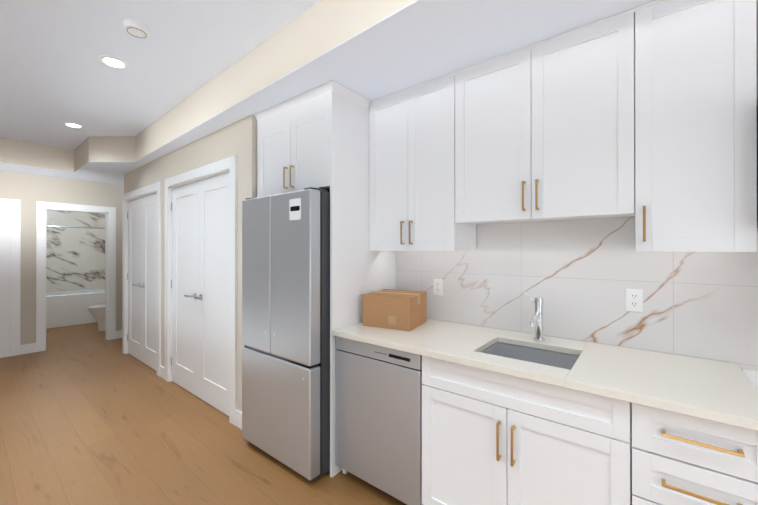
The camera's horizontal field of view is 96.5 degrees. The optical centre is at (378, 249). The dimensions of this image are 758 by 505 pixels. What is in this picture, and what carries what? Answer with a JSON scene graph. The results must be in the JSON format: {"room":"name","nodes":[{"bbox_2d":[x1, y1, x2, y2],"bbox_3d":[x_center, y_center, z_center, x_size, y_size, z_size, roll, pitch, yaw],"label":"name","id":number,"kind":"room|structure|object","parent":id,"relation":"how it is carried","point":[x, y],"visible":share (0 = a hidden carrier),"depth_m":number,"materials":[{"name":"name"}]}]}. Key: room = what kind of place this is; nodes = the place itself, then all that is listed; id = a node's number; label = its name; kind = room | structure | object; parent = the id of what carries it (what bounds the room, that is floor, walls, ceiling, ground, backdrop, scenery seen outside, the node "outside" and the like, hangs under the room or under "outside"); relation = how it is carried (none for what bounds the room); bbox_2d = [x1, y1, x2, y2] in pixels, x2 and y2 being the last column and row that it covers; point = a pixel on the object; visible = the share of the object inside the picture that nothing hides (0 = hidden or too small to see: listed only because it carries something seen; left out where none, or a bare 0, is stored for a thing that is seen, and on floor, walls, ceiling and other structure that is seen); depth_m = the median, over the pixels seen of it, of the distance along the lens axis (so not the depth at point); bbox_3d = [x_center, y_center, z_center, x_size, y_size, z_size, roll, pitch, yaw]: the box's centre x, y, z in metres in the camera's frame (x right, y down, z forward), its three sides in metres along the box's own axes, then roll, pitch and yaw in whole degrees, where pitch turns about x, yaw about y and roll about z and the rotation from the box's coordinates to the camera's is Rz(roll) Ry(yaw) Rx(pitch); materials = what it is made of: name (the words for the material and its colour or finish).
{"room":"kitchen","nodes":[
{"label":"kitchen","id":0,"kind":"room"},
{"bbox_2d":[0,170,123,344],"bbox_3d":[-5.457,0.043,3.922,0.120,2.760,5.800,0,0,39],"label":"wall","id":1,"kind":"structure","parent":0,"point":[28,190],"depth_m":4.68,"materials":[{"name":"beige paint"}]},
{"bbox_2d":[0,198,20,357],"bbox_3d":[-5.155,0.379,4.185,0.018,2.090,0.990,0,0,39],"label":"door frame","id":2,"kind":"structure","parent":1,"relation":"attached to","point":[10,251],"depth_m":4.50,"materials":[{"name":"white wood"}]},
{"bbox_2d":[36,201,115,351],"bbox_3d":[-4.513,0.380,5.068,0.138,2.090,0.890,0,0,39],"label":"door frame","id":3,"kind":"structure","parent":1,"relation":"attached to","point":[110,268],"depth_m":4.96,"materials":[{"name":"white wood"}]},
{"bbox_2d":[116,330,121,338],"bbox_3d":[-3.881,1.364,5.751,0.014,0.125,0.970,0,0,39],"label":"baseboard","id":4,"kind":"structure","parent":1,"relation":"attached to","point":[118,333],"depth_m":5.41,"materials":[{"name":"white"}]},
{"bbox_2d":[46,210,104,292],"bbox_3d":[-6.494,0.198,6.712,0.132,2.460,1.980,0,0,39],"label":"wall","id":5,"kind":"structure","parent":0,"point":[75,259],"depth_m":6.93,"materials":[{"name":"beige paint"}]},
{"bbox_2d":[46,225,104,228],"bbox_3d":[-5.849,-0.413,6.196,0.060,0.060,1.966,0,0,39],"label":"shower rail","id":6,"kind":"object","parent":5,"relation":"attached to","point":[75,227],"visible":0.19,"depth_m":6.34,"materials":[{"name":"silver metal"}]},
{"bbox_2d":[0,0,318,149],"bbox_3d":[-2.758,-1.401,1.729,12.900,0.120,5.800,0,0,39],"label":"ceiling","id":7,"kind":"structure","parent":0,"point":[55,72],"depth_m":2.35,"materials":[{"name":"white paint"}]},
{"bbox_2d":[63,122,83,127],"bbox_3d":[-3.289,-1.333,3.643,0.170,0.007,0.170,0,0,39],"label":"recessed light","id":8,"kind":"object","parent":7,"relation":"in","point":[71,124],"visible":1,"depth_m":3.64,"materials":[{"name":"white"}]},
{"bbox_2d":[98,55,128,68],"bbox_3d":[-1.898,-1.336,2.421,0.170,0.007,0.170,0,0,39],"label":"recessed light","id":9,"kind":"object","parent":7,"relation":"in","point":[112,61],"visible":1,"depth_m":2.42,"materials":[{"name":"white plastic"}]},
{"bbox_2d":[123,19,149,37],"bbox_3d":[-1.461,-1.321,2.040,0.136,0.038,0.136,0,0,39],"label":"smoke detector","id":10,"kind":"object","parent":7,"relation":"attached to","point":[135,28],"visible":0.98,"depth_m":2.01,"materials":[{"name":"white plastic"}]},
{"bbox_2d":[124,115,256,411],"bbox_3d":[-2.213,0.194,3.680,3.280,2.458,0.120,0,0,39],"label":"wall","id":11,"kind":"structure","parent":0,"point":[238,138],"depth_m":2.90,"materials":[{"name":"beige paint"}]},
{"bbox_2d":[122,181,160,376],"bbox_3d":[-2.943,0.334,4.263,1.390,2.180,0.138,0,0,39],"label":"trim","id":12,"kind":"structure","parent":11,"relation":"attached to","point":[153,188],"depth_m":4.25,"materials":[{"name":"white wood"}]},
{"bbox_2d":[127,193,156,369],"bbox_3d":[-2.972,0.382,4.228,1.193,2.067,0.095,0,0,39],"label":"closet door","id":13,"kind":"structure","parent":11,"relation":"in","point":[142,269],"depth_m":4.23,"materials":[{"name":"white wood"}]},
{"bbox_2d":[171,172,229,415],"bbox_3d":[-1.731,0.380,3.218,1.313,2.067,0.095,0,0,39],"label":"closet door","id":14,"kind":"structure","parent":11,"relation":"in","point":[200,209],"depth_m":3.17,"materials":[{"name":"white wood"}]},
{"bbox_2d":[164,155,236,424],"bbox_3d":[-1.702,0.332,3.253,1.510,2.180,0.138,0,0,39],"label":"trim","id":15,"kind":"structure","parent":11,"relation":"attached to","point":[228,164],"depth_m":2.82,"materials":[{"name":"white wood"}]},
{"bbox_2d":[0,322,406,504],"bbox_3d":[-2.758,1.469,1.724,12.900,0.100,5.800,0,0,39],"label":"floor","id":16,"kind":"structure","parent":0,"point":[90,414],"depth_m":2.46,"materials":[{"name":"brown wood"}]},
{"bbox_2d":[46,289,104,328],"bbox_3d":[-6.135,1.138,6.426,0.778,0.580,1.960,0,0,39],"label":"bathtub","id":17,"kind":"object","parent":16,"relation":"on","point":[66,308],"visible":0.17,"depth_m":6.34,"materials":[{"name":"white ceramic"}]},
{"bbox_2d":[88,304,104,330],"bbox_3d":[-4.756,1.025,6.086,0.405,0.805,0.750,0,0,39],"label":"toilet","id":18,"kind":"object","parent":16,"relation":"on","point":[97,312],"visible":0.17,"depth_m":5.85,"materials":[{"name":"white ceramic"}]},
{"bbox_2d":[242,187,329,481],"bbox_3d":[-0.454,0.524,2.553,0.762,1.792,0.816,0,0,38],"label":"fridge","id":19,"kind":"object","parent":16,"relation":"on","point":[286,328],"visible":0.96,"depth_m":2.13,"materials":[{"name":"grey metal"}]},
{"bbox_2d":[255,80,395,476],"bbox_3d":[-0.402,0.194,2.609,0.855,2.454,0.722,0,0,38],"label":"cabinet","id":20,"kind":"object","parent":16,"relation":"on","point":[317,137],"visible":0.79,"depth_m":2.26,"materials":[{"name":"white wood"}]},
{"bbox_2d":[336,336,422,504],"bbox_3d":[0.157,0.981,2.163,0.616,0.877,0.610,0,0,38],"label":"dishwasher","id":21,"kind":"object","parent":16,"relation":"on","point":[378,417],"visible":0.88,"depth_m":1.89,"materials":[{"name":"grey metal"}]},
{"bbox_2d":[422,342,631,504],"bbox_3d":[0.742,0.977,1.703,0.861,0.883,0.667,0,0,38],"label":"base cabinet","id":22,"kind":"object","parent":16,"relation":"on","point":[491,438],"visible":0.85,"depth_m":1.44,"materials":[{"name":"white wood"}]},
{"bbox_2d":[332,319,757,430],"bbox_3d":[0.643,0.519,1.795,1.846,0.030,0.684,0,0,38],"label":"countertop","id":23,"kind":"structure","parent":22,"relation":"on","point":[719,391],"depth_m":1.44,"materials":[{"name":"stone"}]},
{"bbox_2d":[363,289,426,330],"bbox_3d":[0.112,0.399,2.289,0.337,0.209,0.306,0,0,27],"label":"cardboard box","id":24,"kind":"object","parent":23,"relation":"on","point":[405,310],"visible":1,"depth_m":2.17,"materials":[{"name":"brown cardboard"}]},
{"bbox_2d":[481,342,578,369],"bbox_3d":[0.741,0.627,1.680,0.421,0.183,0.341,0,0,38],"label":"sink","id":25,"kind":"object","parent":23,"relation":"in","point":[555,359],"visible":0.08,"depth_m":1.81,"materials":[{"name":"silver metal"}]},
{"bbox_2d":[524,291,544,340],"bbox_3d":[0.832,0.369,1.848,0.110,0.269,0.179,0,0,38],"label":"faucet","id":26,"kind":"object","parent":23,"relation":"on","point":[536,321],"visible":0.98,"depth_m":1.86,"materials":[{"name":"silver metal"}]},
{"bbox_2d":[631,402,757,504],"bbox_3d":[1.222,0.977,1.327,0.355,0.883,0.660,0,0,38],"label":"base cabinet","id":27,"kind":"object","parent":16,"relation":"on","point":[680,459],"visible":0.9,"depth_m":1.10,"materials":[{"name":"white wood"}]},
{"bbox_2d":[0,0,655,184],"bbox_3d":[-2.758,-1.189,1.729,12.900,0.303,5.800,0,0,39],"label":"ceiling","id":28,"kind":"structure","parent":0,"point":[371,50],"depth_m":1.93,"materials":[{"name":"beige paint"}]},
{"bbox_2d":[743,369,757,388],"bbox_3d":[1.920,0.971,1.231,0.818,0.894,0.004,0,0,38],"label":"wall","id":29,"kind":"structure","parent":0,"point":[752,375],"depth_m":1.47,"materials":[{"name":"white"}]},
{"bbox_3d":[1.723,0.038,1.468,5.620,2.760,0.120,0,0,38],"label":"wall","id":30,"kind":"structure","parent":0,"visible":0},
{"bbox_2d":[369,68,475,250],"bbox_3d":[0.309,-0.517,2.288,0.713,1.034,0.323,0,0,38],"label":"upper cabinet","id":31,"kind":"object","parent":30,"relation":"attached to","point":[417,133],"depth_m":2.13,"materials":[{"name":"white wood"}]},
{"bbox_2d":[465,7,640,223],"bbox_3d":[0.872,-0.600,1.844,0.839,0.869,0.324,0,0,38],"label":"upper cabinet","id":32,"kind":"object","parent":30,"relation":"attached to","point":[551,123],"depth_m":1.65,"materials":[{"name":"white wood"}]},
{"bbox_2d":[396,216,757,370],"bbox_3d":[1.187,0.162,1.810,2.685,0.725,0.008,0,0,38],"label":"backsplash","id":33,"kind":"structure","parent":30,"relation":"attached to","point":[579,276],"depth_m":1.82,"materials":[{"name":"stone"}]},
{"bbox_2d":[433,279,442,295],"bbox_3d":[0.419,0.270,2.406,0.072,0.116,0.008,0,0,38],"label":"electrical outlet","id":34,"kind":"object","parent":33,"relation":"attached to","point":[437,286],"visible":1,"depth_m":2.40,"materials":[{"name":"white plastic"}]},
{"bbox_2d":[625,288,642,311],"bbox_3d":[1.294,0.259,1.715,0.072,0.116,0.008,0,0,38],"label":"electrical outlet","id":35,"kind":"object","parent":33,"relation":"attached to","point":[633,300],"visible":1,"depth_m":1.71,"materials":[{"name":"white plastic"}]},
{"bbox_2d":[613,0,757,251],"bbox_3d":[1.319,-0.519,1.491,0.417,1.034,0.324,0,0,38],"label":"upper cabinet","id":36,"kind":"object","parent":30,"relation":"attached to","point":[645,115],"depth_m":1.34,"materials":[{"name":"white wood"}]},
{"bbox_2d":[757,106,757,230],"bbox_3d":[1.746,-0.307,1.074,0.756,0.460,0.446,0,0,38],"label":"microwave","id":37,"kind":"object","parent":30,"relation":"attached to","point":[757,168],"depth_m":1.26,"materials":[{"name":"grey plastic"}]}
]}

